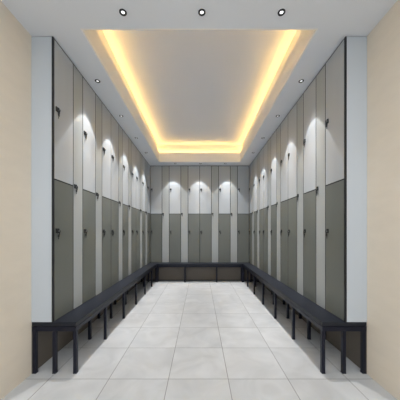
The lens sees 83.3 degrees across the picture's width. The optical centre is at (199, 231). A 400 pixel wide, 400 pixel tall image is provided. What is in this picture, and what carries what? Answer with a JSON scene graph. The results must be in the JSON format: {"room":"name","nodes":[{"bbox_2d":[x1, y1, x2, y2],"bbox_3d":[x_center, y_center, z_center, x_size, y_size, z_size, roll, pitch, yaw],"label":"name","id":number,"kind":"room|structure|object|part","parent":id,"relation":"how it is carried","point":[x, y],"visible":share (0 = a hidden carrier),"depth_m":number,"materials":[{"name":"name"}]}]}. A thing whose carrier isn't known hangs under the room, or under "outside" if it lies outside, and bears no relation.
{"room":"changing room","nodes":[
{"label":"changing room","id":0,"kind":"room"},
{"bbox_2d":[0,0,31,399],"bbox_3d":[-1.547,-0.516,1.790,0.100,3.555,8.780,0,0,0],"label":"wall","id":1,"kind":"structure","parent":0,"point":[15,41],"depth_m":1.82,"materials":[{"name":"beige paint"}]},
{"bbox_2d":[38,280,140,367],"bbox_3d":[-1.495,1.049,3.905,0.004,0.424,3.810,0,0,0],"label":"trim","id":2,"kind":"structure","parent":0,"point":[44,337],"depth_m":2.25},
{"bbox_2d":[150,166,161,262],"bbox_3d":[-1.147,-0.467,5.968,0.306,2.533,0.216,0,0,0],"label":"locker","id":3,"kind":"object","parent":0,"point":[155,171],"visible":0.99,"depth_m":5.88,"materials":[{"name":"grey laminate"}]},
{"bbox_3d":[-1.147,0.164,5.893,0.294,1.264,0.018,0,0,0],"label":"door","id":4,"kind":"part","parent":3,"relation":"part of","materials":[{"name":"green laminate"}]},
{"bbox_3d":[-1.147,-1.102,5.893,0.294,1.244,0.018,0,0,0],"label":"door","id":5,"kind":"part","parent":3,"relation":"part of","materials":[{"name":"grey laminate"}]},
{"bbox_2d":[1,281,396,399],"bbox_3d":[-0.007,1.311,1.790,3.180,0.100,8.780,0,0,0],"label":"floor","id":6,"kind":"structure","parent":0,"point":[181,340],"depth_m":2.28,"materials":[{"name":"white tile"}]},
{"bbox_2d":[32,262,157,373],"bbox_3d":[-1.295,1.031,4.037,0.396,0.460,4.081,0,0,0],"label":"bench","id":7,"kind":"object","parent":6,"relation":"on","point":[78,317],"visible":0.89,"depth_m":2.30,"materials":[{"name":"black"}]},
{"bbox_3d":[-1.475,1.073,2.015,0.033,0.377,0.033,0,0,0],"label":"leg","id":8,"kind":"part","parent":7,"relation":"part of","materials":[{"name":"black metal"}]},
{"bbox_3d":[-1.298,1.073,2.015,0.033,0.377,0.033,0,0,0],"label":"leg","id":9,"kind":"part","parent":7,"relation":"part of","materials":[{"name":"black metal"}]},
{"bbox_2d":[54,39,72,320],"bbox_3d":[-1.386,-0.467,2.160,0.216,2.533,0.304,0,0,0],"label":"locker","id":10,"kind":"object","parent":7,"relation":"on","point":[63,66],"visible":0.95,"depth_m":2.13,"materials":[{"name":"grey laminate"}]},
{"bbox_2d":[31,36,53,321],"bbox_3d":[-1.398,-0.467,2.001,0.196,2.532,0.013,0,0,0],"label":"end panel","id":11,"kind":"object","parent":10,"relation":"attached to","point":[42,48],"visible":1,"depth_m":2.00,"materials":[{"name":"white laminate"}]},
{"bbox_3d":[-1.311,0.164,2.160,0.018,1.264,0.292,0,0,0],"label":"door","id":12,"kind":"part","parent":10,"relation":"part of","materials":[{"name":"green laminate"}]},
{"bbox_3d":[-1.311,-1.102,2.160,0.018,1.244,0.292,0,0,0],"label":"door","id":13,"kind":"part","parent":10,"relation":"part of","materials":[{"name":"grey laminate"}]},
{"bbox_3d":[-1.113,1.073,2.015,0.033,0.377,0.033,0,0,0],"label":"leg","id":14,"kind":"part","parent":7,"relation":"part of","materials":[{"name":"black metal"}]},
{"bbox_2d":[73,64,82,308],"bbox_3d":[-1.386,-0.467,2.406,0.216,2.533,0.187,0,0,0],"label":"locker","id":15,"kind":"object","parent":7,"relation":"on","point":[77,76],"visible":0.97,"depth_m":2.39,"materials":[{"name":"grey laminate"}]},
{"bbox_2d":[83,77,94,302],"bbox_3d":[-1.386,-0.467,2.651,0.216,2.533,0.304,0,0,0],"label":"locker","id":16,"kind":"object","parent":7,"relation":"on","point":[88,92],"visible":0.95,"depth_m":2.63,"materials":[{"name":"grey laminate"}]},
{"bbox_3d":[-1.311,0.164,2.651,0.018,1.264,0.292,0,0,0],"label":"door","id":17,"kind":"part","parent":16,"relation":"part of","materials":[{"name":"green laminate"}]},
{"bbox_3d":[-1.311,-1.102,2.651,0.018,1.244,0.292,0,0,0],"label":"door","id":18,"kind":"part","parent":16,"relation":"part of","materials":[{"name":"grey laminate"}]},
{"bbox_3d":[-1.298,1.073,2.650,0.033,0.377,0.033,0,0,0],"label":"leg","id":19,"kind":"part","parent":7,"relation":"part of","materials":[{"name":"black metal"}]},
{"bbox_3d":[-1.296,0.860,4.029,0.390,0.048,4.063,0,0,0],"label":"frame","id":20,"kind":"part","parent":7,"relation":"part of","materials":[{"name":"black metal"}]},
{"bbox_2d":[95,93,101,295],"bbox_3d":[-1.386,-0.467,2.897,0.216,2.533,0.187,0,0,0],"label":"locker","id":21,"kind":"object","parent":7,"relation":"on","point":[98,103],"visible":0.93,"depth_m":2.89,"materials":[{"name":"grey laminate"}]},
{"bbox_3d":[-1.113,1.073,2.650,0.033,0.377,0.033,0,0,0],"label":"leg","id":22,"kind":"part","parent":7,"relation":"part of","materials":[{"name":"black metal"}]},
{"bbox_2d":[102,102,110,291],"bbox_3d":[-1.386,-0.467,3.142,0.216,2.533,0.304,0,0,0],"label":"locker","id":23,"kind":"object","parent":7,"relation":"on","point":[106,115],"visible":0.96,"depth_m":3.13,"materials":[{"name":"grey laminate"}]},
{"bbox_3d":[-1.311,0.164,3.142,0.018,1.264,0.292,0,0,0],"label":"door","id":24,"kind":"part","parent":23,"relation":"part of","materials":[{"name":"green laminate"}]},
{"bbox_3d":[-1.311,-1.102,3.142,0.018,1.244,0.292,0,0,0],"label":"door","id":25,"kind":"part","parent":23,"relation":"part of","materials":[{"name":"grey laminate"}]},
{"bbox_3d":[-1.298,1.073,3.285,0.033,0.377,0.033,0,0,0],"label":"leg","id":26,"kind":"part","parent":7,"relation":"part of","materials":[{"name":"black metal"}]},
{"bbox_2d":[111,114,117,285],"bbox_3d":[-1.386,-0.467,3.446,0.216,2.533,0.304,0,0,0],"label":"locker","id":27,"kind":"object","parent":7,"relation":"on","point":[114,124],"visible":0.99,"depth_m":3.43,"materials":[{"name":"grey laminate"}]},
{"bbox_3d":[-1.311,0.164,3.446,0.018,1.264,0.292,0,0,0],"label":"door","id":28,"kind":"part","parent":27,"relation":"part of","materials":[{"name":"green laminate"}]},
{"bbox_3d":[-1.311,-1.102,3.446,0.018,1.244,0.292,0,0,0],"label":"door","id":29,"kind":"part","parent":27,"relation":"part of","materials":[{"name":"grey laminate"}]},
{"bbox_2d":[118,124,122,281],"bbox_3d":[-1.386,-0.467,3.692,0.216,2.533,0.187,0,0,0],"label":"locker","id":30,"kind":"object","parent":7,"relation":"on","point":[120,130],"visible":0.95,"depth_m":3.69,"materials":[{"name":"grey laminate"}]},
{"bbox_3d":[-1.311,-0.464,3.692,0.018,2.520,0.175,0,0,0],"label":"door","id":31,"kind":"part","parent":30,"relation":"part of","materials":[{"name":"grey laminate"}]},
{"bbox_3d":[-1.113,1.073,3.285,0.033,0.377,0.033,0,0,0],"label":"leg","id":32,"kind":"part","parent":7,"relation":"part of","materials":[{"name":"black metal"}]},
{"bbox_2d":[123,130,127,278],"bbox_3d":[-1.386,-0.467,3.938,0.216,2.533,0.304,0,0,0],"label":"locker","id":33,"kind":"object","parent":7,"relation":"on","point":[125,137],"visible":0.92,"depth_m":3.93,"materials":[{"name":"grey laminate"}]},
{"bbox_3d":[-1.311,0.164,3.938,0.018,1.264,0.292,0,0,0],"label":"door","id":34,"kind":"part","parent":33,"relation":"part of","materials":[{"name":"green laminate"}]},
{"bbox_3d":[-1.311,-1.102,3.938,0.018,1.244,0.292,0,0,0],"label":"door","id":35,"kind":"part","parent":33,"relation":"part of","materials":[{"name":"grey laminate"}]},
{"bbox_2d":[128,137,130,275],"bbox_3d":[-1.386,-0.467,4.183,0.216,2.533,0.187,0,0,0],"label":"locker","id":36,"kind":"object","parent":7,"relation":"on","point":[129,140],"visible":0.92,"depth_m":4.16,"materials":[{"name":"grey laminate"}]},
{"bbox_2d":[131,141,135,273],"bbox_3d":[-1.386,-0.467,4.429,0.216,2.533,0.304,0,0,0],"label":"locker","id":37,"kind":"object","parent":7,"relation":"on","point":[133,147],"visible":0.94,"depth_m":4.41,"materials":[{"name":"grey laminate"}]},
{"bbox_3d":[-1.311,0.164,4.429,0.018,1.264,0.292,0,0,0],"label":"door","id":38,"kind":"part","parent":37,"relation":"part of","materials":[{"name":"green laminate"}]},
{"bbox_3d":[-1.311,-1.102,4.429,0.018,1.244,0.292,0,0,0],"label":"door","id":39,"kind":"part","parent":37,"relation":"part of","materials":[{"name":"grey laminate"}]},
{"bbox_3d":[-1.113,1.073,3.920,0.033,0.377,0.033,0,0,0],"label":"leg","id":40,"kind":"part","parent":7,"relation":"part of","materials":[{"name":"black metal"}]},
{"bbox_2d":[136,148,139,270],"bbox_3d":[-1.386,-0.467,4.733,0.216,2.533,0.304,0,0,0],"label":"locker","id":41,"kind":"object","parent":7,"relation":"on","point":[137,150],"visible":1,"depth_m":4.69,"materials":[{"name":"grey laminate"}]},
{"bbox_3d":[-1.311,0.164,4.733,0.018,1.264,0.292,0,0,0],"label":"door","id":42,"kind":"part","parent":41,"relation":"part of","materials":[{"name":"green laminate"}]},
{"bbox_3d":[-1.311,-1.102,4.733,0.018,1.244,0.292,0,0,0],"label":"door","id":43,"kind":"part","parent":41,"relation":"part of","materials":[{"name":"grey laminate"}]},
{"bbox_2d":[140,153,141,267],"bbox_3d":[-1.386,-0.467,4.978,0.216,2.533,0.187,0,0,0],"label":"locker","id":44,"kind":"object","parent":7,"relation":"on","point":[140,153],"visible":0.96,"depth_m":4.92,"materials":[{"name":"grey laminate"}]},
{"bbox_2d":[142,156,144,266],"bbox_3d":[-1.386,-0.467,5.224,0.216,2.533,0.304,0,0,0],"label":"locker","id":45,"kind":"object","parent":7,"relation":"on","point":[143,158],"visible":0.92,"depth_m":5.18,"materials":[{"name":"grey laminate"}]},
{"bbox_3d":[-1.311,0.164,5.224,0.018,1.264,0.292,0,0,0],"label":"door","id":46,"kind":"part","parent":45,"relation":"part of","materials":[{"name":"green laminate"}]},
{"bbox_3d":[-1.311,-1.102,5.224,0.018,1.244,0.292,0,0,0],"label":"door","id":47,"kind":"part","parent":45,"relation":"part of","materials":[{"name":"grey laminate"}]},
{"bbox_3d":[-1.113,1.073,4.555,0.033,0.377,0.033,0,0,0],"label":"leg","id":48,"kind":"part","parent":7,"relation":"part of","materials":[{"name":"black metal"}]},
{"bbox_2d":[145,160,146,264],"bbox_3d":[-1.386,-0.467,5.469,0.216,2.533,0.187,0,0,0],"label":"locker","id":49,"kind":"object","parent":7,"relation":"on","point":[145,160],"visible":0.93,"depth_m":5.38,"materials":[{"name":"grey laminate"}]},
{"bbox_3d":[-1.311,-0.464,5.469,0.018,2.520,0.175,0,0,0],"label":"door","id":50,"kind":"part","parent":49,"relation":"part of","materials":[{"name":"grey laminate"}]},
{"bbox_2d":[147,162,149,263],"bbox_3d":[-1.386,-0.467,5.715,0.216,2.533,0.304,0,0,0],"label":"locker","id":51,"kind":"object","parent":7,"relation":"on","point":[148,165],"visible":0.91,"depth_m":5.69,"materials":[{"name":"grey laminate"}]},
{"bbox_3d":[-1.311,0.164,5.715,0.018,1.264,0.292,0,0,0],"label":"door","id":52,"kind":"part","parent":51,"relation":"part of","materials":[{"name":"green laminate"}]},
{"bbox_3d":[-1.311,-1.102,5.715,0.018,1.244,0.292,0,0,0],"label":"door","id":53,"kind":"part","parent":51,"relation":"part of","materials":[{"name":"grey laminate"}]},
{"bbox_3d":[-1.113,1.073,5.190,0.033,0.377,0.033,0,0,0],"label":"leg","id":54,"kind":"part","parent":7,"relation":"part of","materials":[{"name":"black metal"}]},
{"bbox_2d":[156,262,242,281],"bbox_3d":[-0.007,1.031,5.854,2.180,0.460,0.447,0,0,0],"label":"bench","id":55,"kind":"object","parent":6,"relation":"on","point":[159,264],"visible":0.99,"depth_m":5.64,"materials":[{"name":"black metal"}]},
{"bbox_3d":[-1.076,1.073,5.652,0.033,0.377,0.033,0,0,0],"label":"leg","id":56,"kind":"part","parent":55,"relation":"part of","materials":[{"name":"black metal"}]},
{"bbox_2d":[162,166,168,261],"bbox_3d":[-0.900,-0.467,5.968,0.188,2.533,0.216,0,0,0],"label":"locker","id":57,"kind":"object","parent":55,"relation":"on","point":[165,169],"visible":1,"depth_m":5.88,"materials":[{"name":"grey laminate"}]},
{"bbox_2d":[169,166,180,261],"bbox_3d":[-0.653,-0.467,5.968,0.306,2.533,0.216,0,0,0],"label":"locker","id":58,"kind":"object","parent":55,"relation":"on","point":[174,171],"visible":1,"depth_m":5.88,"materials":[{"name":"grey laminate"}]},
{"bbox_3d":[-0.653,0.164,5.893,0.294,1.264,0.018,0,0,0],"label":"door","id":59,"kind":"part","parent":58,"relation":"part of","materials":[{"name":"green laminate"}]},
{"bbox_3d":[-0.653,-1.102,5.893,0.294,1.244,0.018,0,0,0],"label":"door","id":60,"kind":"part","parent":58,"relation":"part of","materials":[{"name":"grey laminate"}]},
{"bbox_2d":[181,166,187,261],"bbox_3d":[-0.407,-0.467,5.968,0.188,2.533,0.216,0,0,0],"label":"locker","id":61,"kind":"object","parent":55,"relation":"on","point":[184,169],"visible":0.98,"depth_m":5.88,"materials":[{"name":"grey laminate"}]},
{"bbox_3d":[-0.379,1.073,5.652,0.033,0.377,0.033,0,0,0],"label":"leg","id":62,"kind":"part","parent":55,"relation":"part of","materials":[{"name":"black"}]},
{"bbox_2d":[188,166,199,261],"bbox_3d":[-0.160,-0.467,5.968,0.306,2.533,0.216,0,0,0],"label":"locker","id":63,"kind":"object","parent":55,"relation":"on","point":[193,171],"visible":1,"depth_m":5.88,"materials":[{"name":"grey laminate"}]},
{"bbox_3d":[-0.160,0.164,5.893,0.294,1.264,0.018,0,0,0],"label":"door","id":64,"kind":"part","parent":63,"relation":"part of","materials":[{"name":"green laminate"}]},
{"bbox_3d":[-0.160,-1.102,5.893,0.294,1.244,0.018,0,0,0],"label":"door","id":65,"kind":"part","parent":63,"relation":"part of","materials":[{"name":"grey laminate"}]},
{"bbox_3d":[-0.007,0.860,5.716,2.178,0.048,0.164,0,0,0],"label":"frame","id":66,"kind":"part","parent":55,"relation":"part of","materials":[{"name":"black metal"}]},
{"bbox_2d":[200,166,210,261],"bbox_3d":[0.146,-0.467,5.968,0.306,2.533,0.216,0,0,0],"label":"locker","id":67,"kind":"object","parent":55,"relation":"on","point":[205,171],"visible":1,"depth_m":5.88,"materials":[{"name":"grey laminate"}]},
{"bbox_3d":[0.146,0.164,5.893,0.294,1.264,0.018,0,0,0],"label":"door","id":68,"kind":"part","parent":67,"relation":"part of","materials":[{"name":"green laminate"}]},
{"bbox_3d":[0.146,-1.102,5.893,0.294,1.244,0.018,0,0,0],"label":"door","id":69,"kind":"part","parent":67,"relation":"part of","materials":[{"name":"grey laminate"}]},
{"bbox_2d":[211,166,218,262],"bbox_3d":[0.393,-0.467,5.968,0.188,2.533,0.216,0,0,0],"label":"locker","id":70,"kind":"object","parent":55,"relation":"on","point":[214,169],"visible":1,"depth_m":5.88,"materials":[{"name":"grey laminate"}]},
{"bbox_2d":[219,166,229,261],"bbox_3d":[0.639,-0.467,5.968,0.306,2.533,0.216,0,0,0],"label":"locker","id":71,"kind":"object","parent":55,"relation":"on","point":[224,171],"visible":1,"depth_m":5.88,"materials":[{"name":"grey laminate"}]},
{"bbox_3d":[0.639,0.164,5.893,0.294,1.264,0.018,0,0,0],"label":"door","id":72,"kind":"part","parent":71,"relation":"part of","materials":[{"name":"green laminate"}]},
{"bbox_3d":[0.639,-1.102,5.893,0.294,1.244,0.018,0,0,0],"label":"door","id":73,"kind":"part","parent":71,"relation":"part of","materials":[{"name":"grey laminate"}]},
{"bbox_2d":[230,166,236,262],"bbox_3d":[0.886,-0.467,5.968,0.188,2.533,0.216,0,0,0],"label":"locker","id":74,"kind":"object","parent":55,"relation":"on","point":[233,169],"visible":0.98,"depth_m":5.88,"materials":[{"name":"grey"}]},
{"bbox_2d":[237,166,248,262],"bbox_3d":[1.133,-0.467,5.968,0.306,2.533,0.216,0,0,0],"label":"locker","id":75,"kind":"object","parent":55,"relation":"on","point":[242,171],"visible":1,"depth_m":5.88,"materials":[{"name":"grey"}]},
{"bbox_3d":[1.133,0.164,5.893,0.294,1.264,0.018,0,0,0],"label":"door","id":76,"kind":"part","parent":75,"relation":"part of","materials":[{"name":"green laminate"}]},
{"bbox_3d":[1.133,-1.102,5.893,0.294,1.244,0.018,0,0,0],"label":"door","id":77,"kind":"part","parent":75,"relation":"part of","materials":[{"name":"grey laminate"}]},
{"bbox_2d":[241,262,366,373],"bbox_3d":[1.281,1.031,4.037,0.396,0.460,4.081,0,0,0],"label":"bench","id":78,"kind":"object","parent":6,"relation":"on","point":[321,318],"visible":0.92,"depth_m":2.32,"materials":[{"name":"black metal"}]},
{"bbox_2d":[249,163,251,263],"bbox_3d":[1.372,-0.467,5.715,0.216,2.533,0.304,0,0,0],"label":"locker","id":79,"kind":"object","parent":78,"relation":"on","point":[250,165],"visible":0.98,"depth_m":5.74,"materials":[{"name":"grey laminate"}]},
{"bbox_3d":[1.297,0.164,5.715,0.018,1.264,0.292,0,0,0],"label":"door","id":80,"kind":"part","parent":79,"relation":"part of","materials":[{"name":"green laminate"}]},
{"bbox_3d":[1.297,-1.102,5.715,0.018,1.244,0.292,0,0,0],"label":"door","id":81,"kind":"part","parent":79,"relation":"part of","materials":[{"name":"grey laminate"}]},
{"bbox_2d":[252,160,253,264],"bbox_3d":[1.372,-0.467,5.469,0.216,2.533,0.187,0,0,0],"label":"locker","id":82,"kind":"object","parent":78,"relation":"on","point":[253,160],"visible":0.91,"depth_m":5.46,"materials":[{"name":"grey laminate"}]},
{"bbox_3d":[1.099,1.073,4.555,0.033,0.377,0.033,0,0,0],"label":"leg","id":83,"kind":"part","parent":78,"relation":"part of","materials":[{"name":"black metal"}]},
{"bbox_2d":[253,156,256,266],"bbox_3d":[1.372,-0.467,5.224,0.216,2.533,0.304,0,0,0],"label":"locker","id":84,"kind":"object","parent":78,"relation":"on","point":[255,159],"visible":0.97,"depth_m":5.22,"materials":[{"name":"grey laminate"}]},
{"bbox_3d":[1.297,0.164,5.224,0.018,1.264,0.292,0,0,0],"label":"door","id":85,"kind":"part","parent":84,"relation":"part of","materials":[{"name":"green laminate"}]},
{"bbox_3d":[1.297,-1.102,5.224,0.018,1.244,0.292,0,0,0],"label":"door","id":86,"kind":"part","parent":84,"relation":"part of","materials":[{"name":"grey laminate"}]},
{"bbox_2d":[257,153,258,267],"bbox_3d":[1.372,-0.467,4.978,0.216,2.533,0.187,0,0,0],"label":"locker","id":87,"kind":"object","parent":78,"relation":"on","point":[258,153],"visible":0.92,"depth_m":4.96,"materials":[{"name":"grey laminate"}]},
{"bbox_2d":[259,148,262,270],"bbox_3d":[1.372,-0.467,4.733,0.216,2.533,0.304,0,0,0],"label":"locker","id":88,"kind":"object","parent":78,"relation":"on","point":[261,151],"visible":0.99,"depth_m":4.71,"materials":[{"name":"grey laminate"}]},
{"bbox_3d":[1.297,0.164,4.733,0.018,1.264,0.292,0,0,0],"label":"door","id":89,"kind":"part","parent":88,"relation":"part of","materials":[{"name":"grey laminate"}]},
{"bbox_3d":[1.297,-1.102,4.733,0.018,1.244,0.292,0,0,0],"label":"door","id":90,"kind":"part","parent":88,"relation":"part of","materials":[{"name":"grey laminate"}]},
{"bbox_3d":[1.099,1.073,3.920,0.033,0.377,0.033,0,0,0],"label":"leg","id":91,"kind":"part","parent":78,"relation":"part of","materials":[{"name":"black metal"}]},
{"bbox_2d":[263,141,267,273],"bbox_3d":[1.372,-0.467,4.429,0.216,2.533,0.304,0,0,0],"label":"locker","id":92,"kind":"object","parent":78,"relation":"on","point":[265,148],"visible":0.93,"depth_m":4.42,"materials":[{"name":"grey laminate"}]},
{"bbox_3d":[1.297,0.164,4.429,0.018,1.264,0.292,0,0,0],"label":"door","id":93,"kind":"part","parent":92,"relation":"part of","materials":[{"name":"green laminate"}]},
{"bbox_3d":[1.297,-1.102,4.429,0.018,1.244,0.292,0,0,0],"label":"door","id":94,"kind":"part","parent":92,"relation":"part of","materials":[{"name":"grey laminate"}]},
{"bbox_2d":[267,137,270,275],"bbox_3d":[1.372,-0.467,4.183,0.216,2.533,0.187,0,0,0],"label":"locker","id":95,"kind":"object","parent":78,"relation":"on","point":[269,140],"visible":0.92,"depth_m":4.17,"materials":[{"name":"grey laminate"}]},
{"bbox_2d":[270,129,276,278],"bbox_3d":[1.372,-0.467,3.938,0.216,2.533,0.304,0,0,0],"label":"locker","id":96,"kind":"object","parent":78,"relation":"on","point":[273,170],"visible":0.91,"depth_m":3.89,"materials":[{"name":"grey laminate"}]},
{"bbox_3d":[1.297,0.164,3.938,0.018,1.264,0.292,0,0,0],"label":"door","id":97,"kind":"part","parent":96,"relation":"part of","materials":[{"name":"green laminate"}]},
{"bbox_3d":[1.297,-1.102,3.938,0.018,1.244,0.292,0,0,0],"label":"door","id":98,"kind":"part","parent":96,"relation":"part of","materials":[{"name":"grey laminate"}]},
{"bbox_3d":[1.099,1.073,3.285,0.033,0.377,0.033,0,0,0],"label":"leg","id":99,"kind":"part","parent":78,"relation":"part of","materials":[{"name":"black metal"}]},
{"bbox_2d":[276,124,280,281],"bbox_3d":[1.372,-0.467,3.692,0.216,2.533,0.187,0,0,0],"label":"locker","id":100,"kind":"object","parent":78,"relation":"on","point":[278,203],"visible":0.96,"depth_m":3.69,"materials":[{"name":"grey laminate"}]},
{"bbox_3d":[1.297,-0.464,3.692,0.018,2.520,0.175,0,0,0],"label":"door","id":101,"kind":"part","parent":100,"relation":"part of","materials":[{"name":"grey laminate"}]},
{"bbox_2d":[280,114,287,285],"bbox_3d":[1.372,-0.467,3.446,0.216,2.533,0.304,0,0,0],"label":"locker","id":102,"kind":"object","parent":78,"relation":"on","point":[284,124],"visible":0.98,"depth_m":3.43,"materials":[{"name":"grey laminate"}]},
{"bbox_3d":[1.297,0.164,3.446,0.018,1.264,0.292,0,0,0],"label":"door","id":103,"kind":"part","parent":102,"relation":"part of","materials":[{"name":"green laminate"}]},
{"bbox_3d":[1.297,-1.102,3.446,0.018,1.244,0.292,0,0,0],"label":"door","id":104,"kind":"part","parent":102,"relation":"part of","materials":[{"name":"grey laminate"}]},
{"bbox_3d":[1.284,1.073,3.285,0.033,0.377,0.033,0,0,0],"label":"leg","id":105,"kind":"part","parent":78,"relation":"part of","materials":[{"name":"black metal"}]},
{"bbox_2d":[288,102,296,291],"bbox_3d":[1.372,-0.467,3.142,0.216,2.533,0.304,0,0,0],"label":"locker","id":106,"kind":"object","parent":78,"relation":"on","point":[292,115],"visible":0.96,"depth_m":3.13,"materials":[{"name":"grey laminate"}]},
{"bbox_3d":[1.297,0.164,3.142,0.018,1.264,0.292,0,0,0],"label":"door","id":107,"kind":"part","parent":106,"relation":"part of","materials":[{"name":"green laminate"}]},
{"bbox_3d":[1.297,-1.102,3.142,0.018,1.244,0.292,0,0,0],"label":"door","id":108,"kind":"part","parent":106,"relation":"part of","materials":[{"name":"grey laminate"}]},
{"bbox_3d":[1.099,1.073,2.650,0.033,0.377,0.033,0,0,0],"label":"leg","id":109,"kind":"part","parent":78,"relation":"part of","materials":[{"name":"black metal"}]},
{"bbox_2d":[296,93,303,295],"bbox_3d":[1.372,-0.467,2.897,0.216,2.533,0.187,0,0,0],"label":"locker","id":110,"kind":"object","parent":78,"relation":"on","point":[300,103],"visible":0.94,"depth_m":2.88,"materials":[{"name":"grey laminate"}]},
{"bbox_3d":[1.282,0.860,4.029,0.390,0.048,4.063,0,0,0],"label":"frame","id":111,"kind":"part","parent":78,"relation":"part of","materials":[{"name":"black metal"}]},
{"bbox_3d":[1.284,1.073,2.650,0.033,0.377,0.033,0,0,0],"label":"leg","id":112,"kind":"part","parent":78,"relation":"part of","materials":[{"name":"black metal"}]},
{"bbox_2d":[303,77,315,302],"bbox_3d":[1.372,-0.467,2.651,0.216,2.533,0.304,0,0,0],"label":"locker","id":113,"kind":"object","parent":78,"relation":"on","point":[309,141],"visible":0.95,"depth_m":2.62,"materials":[{"name":"grey laminate"}]},
{"bbox_3d":[1.297,0.164,2.651,0.018,1.264,0.292,0,0,0],"label":"door","id":114,"kind":"part","parent":113,"relation":"part of","materials":[{"name":"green laminate"}]},
{"bbox_3d":[1.297,-1.102,2.651,0.018,1.244,0.292,0,0,0],"label":"door","id":115,"kind":"part","parent":113,"relation":"part of","materials":[{"name":"grey laminate"}]},
{"bbox_2d":[316,65,324,308],"bbox_3d":[1.372,-0.467,2.406,0.216,2.533,0.187,0,0,0],"label":"locker","id":116,"kind":"object","parent":78,"relation":"on","point":[320,77],"visible":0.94,"depth_m":2.40,"materials":[{"name":"grey laminate"}]},
{"bbox_3d":[1.099,1.073,2.015,0.033,0.377,0.033,0,0,0],"label":"leg","id":117,"kind":"part","parent":78,"relation":"part of","materials":[{"name":"black metal"}]},
{"bbox_2d":[325,39,343,320],"bbox_3d":[1.372,-0.467,2.160,0.216,2.533,0.304,0,0,0],"label":"locker","id":118,"kind":"object","parent":78,"relation":"on","point":[334,67],"visible":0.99,"depth_m":2.14,"materials":[{"name":"grey laminate"}]},
{"bbox_3d":[1.297,0.164,2.160,0.018,1.264,0.292,0,0,0],"label":"door","id":119,"kind":"part","parent":118,"relation":"part of","materials":[{"name":"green laminate"}]},
{"bbox_3d":[1.297,-1.102,2.160,0.018,1.244,0.292,0,0,0],"label":"door","id":120,"kind":"part","parent":118,"relation":"part of","materials":[{"name":"grey laminate"}]},
{"bbox_2d":[344,36,366,321],"bbox_3d":[1.384,-0.467,2.001,0.196,2.532,0.013,0,0,0],"label":"end panel","id":121,"kind":"object","parent":118,"relation":"attached to","point":[355,48],"visible":1,"depth_m":2.00,"materials":[{"name":"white laminate"}]},
{"bbox_3d":[1.284,1.073,2.015,0.033,0.377,0.033,0,0,0],"label":"leg","id":122,"kind":"part","parent":78,"relation":"part of","materials":[{"name":"black metal"}]},
{"bbox_3d":[1.461,1.073,2.015,0.033,0.377,0.033,0,0,0],"label":"leg","id":123,"kind":"part","parent":78,"relation":"part of","materials":[{"name":"black metal"}]},
{"bbox_2d":[1,0,396,165],"bbox_3d":[-0.007,-2.017,1.740,2.980,0.555,8.680,0,0,0],"label":"ceiling","id":124,"kind":"structure","parent":0,"point":[64,20],"depth_m":1.89,"materials":[{"name":"paint"}]},
{"bbox_2d":[119,9,126,15],"bbox_3d":[-0.609,-1.735,1.780,0.059,0.006,0.059,0,0,0],"label":"recessed light","id":125,"kind":"object","parent":124,"relation":"in","point":[122,12],"visible":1,"depth_m":1.78,"materials":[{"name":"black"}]},
{"bbox_2d":[81,29,317,161],"bbox_3d":[-0.007,-1.857,3.764,2.034,0.236,3.681,0,0,0],"label":"trim","id":126,"kind":"structure","parent":124,"relation":"attached to","point":[92,36],"depth_m":2.93,"materials":[{"name":"beige paint"}]},
{"bbox_2d":[97,30,301,152],"bbox_3d":[-0.007,-1.982,3.764,2.156,0.425,3.803,0,0,0],"label":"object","id":127,"kind":"structure","parent":124,"relation":"attached to","point":[161,148],"depth_m":4.59,"materials":[{"name":"yellow plastic"}]},
{"bbox_2d":[198,9,205,15],"bbox_3d":[0.015,-1.735,1.780,0.059,0.006,0.059,0,0,0],"label":"recessed light","id":128,"kind":"object","parent":124,"relation":"in","point":[201,12],"visible":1,"depth_m":1.78,"materials":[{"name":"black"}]},
{"bbox_2d":[278,9,284,15],"bbox_3d":[0.645,-1.735,1.780,0.059,0.006,0.059,0,0,0],"label":"recessed light","id":129,"kind":"object","parent":124,"relation":"in","point":[281,12],"visible":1,"depth_m":1.78,"materials":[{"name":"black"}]},
{"bbox_2d":[102,30,296,144],"bbox_3d":[-0.007,-2.244,3.764,2.156,0.100,3.803,0,0,0],"label":"ceiling","id":130,"kind":"structure","parent":0,"point":[190,87],"depth_m":3.15,"materials":[{"name":"paint"}]},
{"bbox_2d":[142,267,256,279],"bbox_3d":[-0.007,1.049,5.819,2.980,0.424,0.014,0,0,0],"label":"wall","id":131,"kind":"structure","parent":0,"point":[165,273],"depth_m":5.81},
{"bbox_2d":[142,280,256,280],"bbox_3d":[-0.007,1.247,5.807,2.978,0.028,0.008,0,0,0],"label":"baseboard","id":132,"kind":"structure","parent":131,"relation":"attached to","point":[142,280],"depth_m":5.80,"materials":[{"name":"black"}]},
{"bbox_2d":[367,0,399,399],"bbox_3d":[1.533,-0.516,1.790,0.100,3.555,8.780,0,0,0],"label":"wall","id":133,"kind":"structure","parent":0,"point":[383,42],"depth_m":1.82,"materials":[{"name":"beige paint"}]},
{"bbox_2d":[259,280,366,373],"bbox_3d":[1.481,1.049,3.905,0.004,0.424,3.810,0,0,0],"label":"trim","id":134,"kind":"structure","parent":133,"relation":"attached to","point":[334,337],"depth_m":2.24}
]}

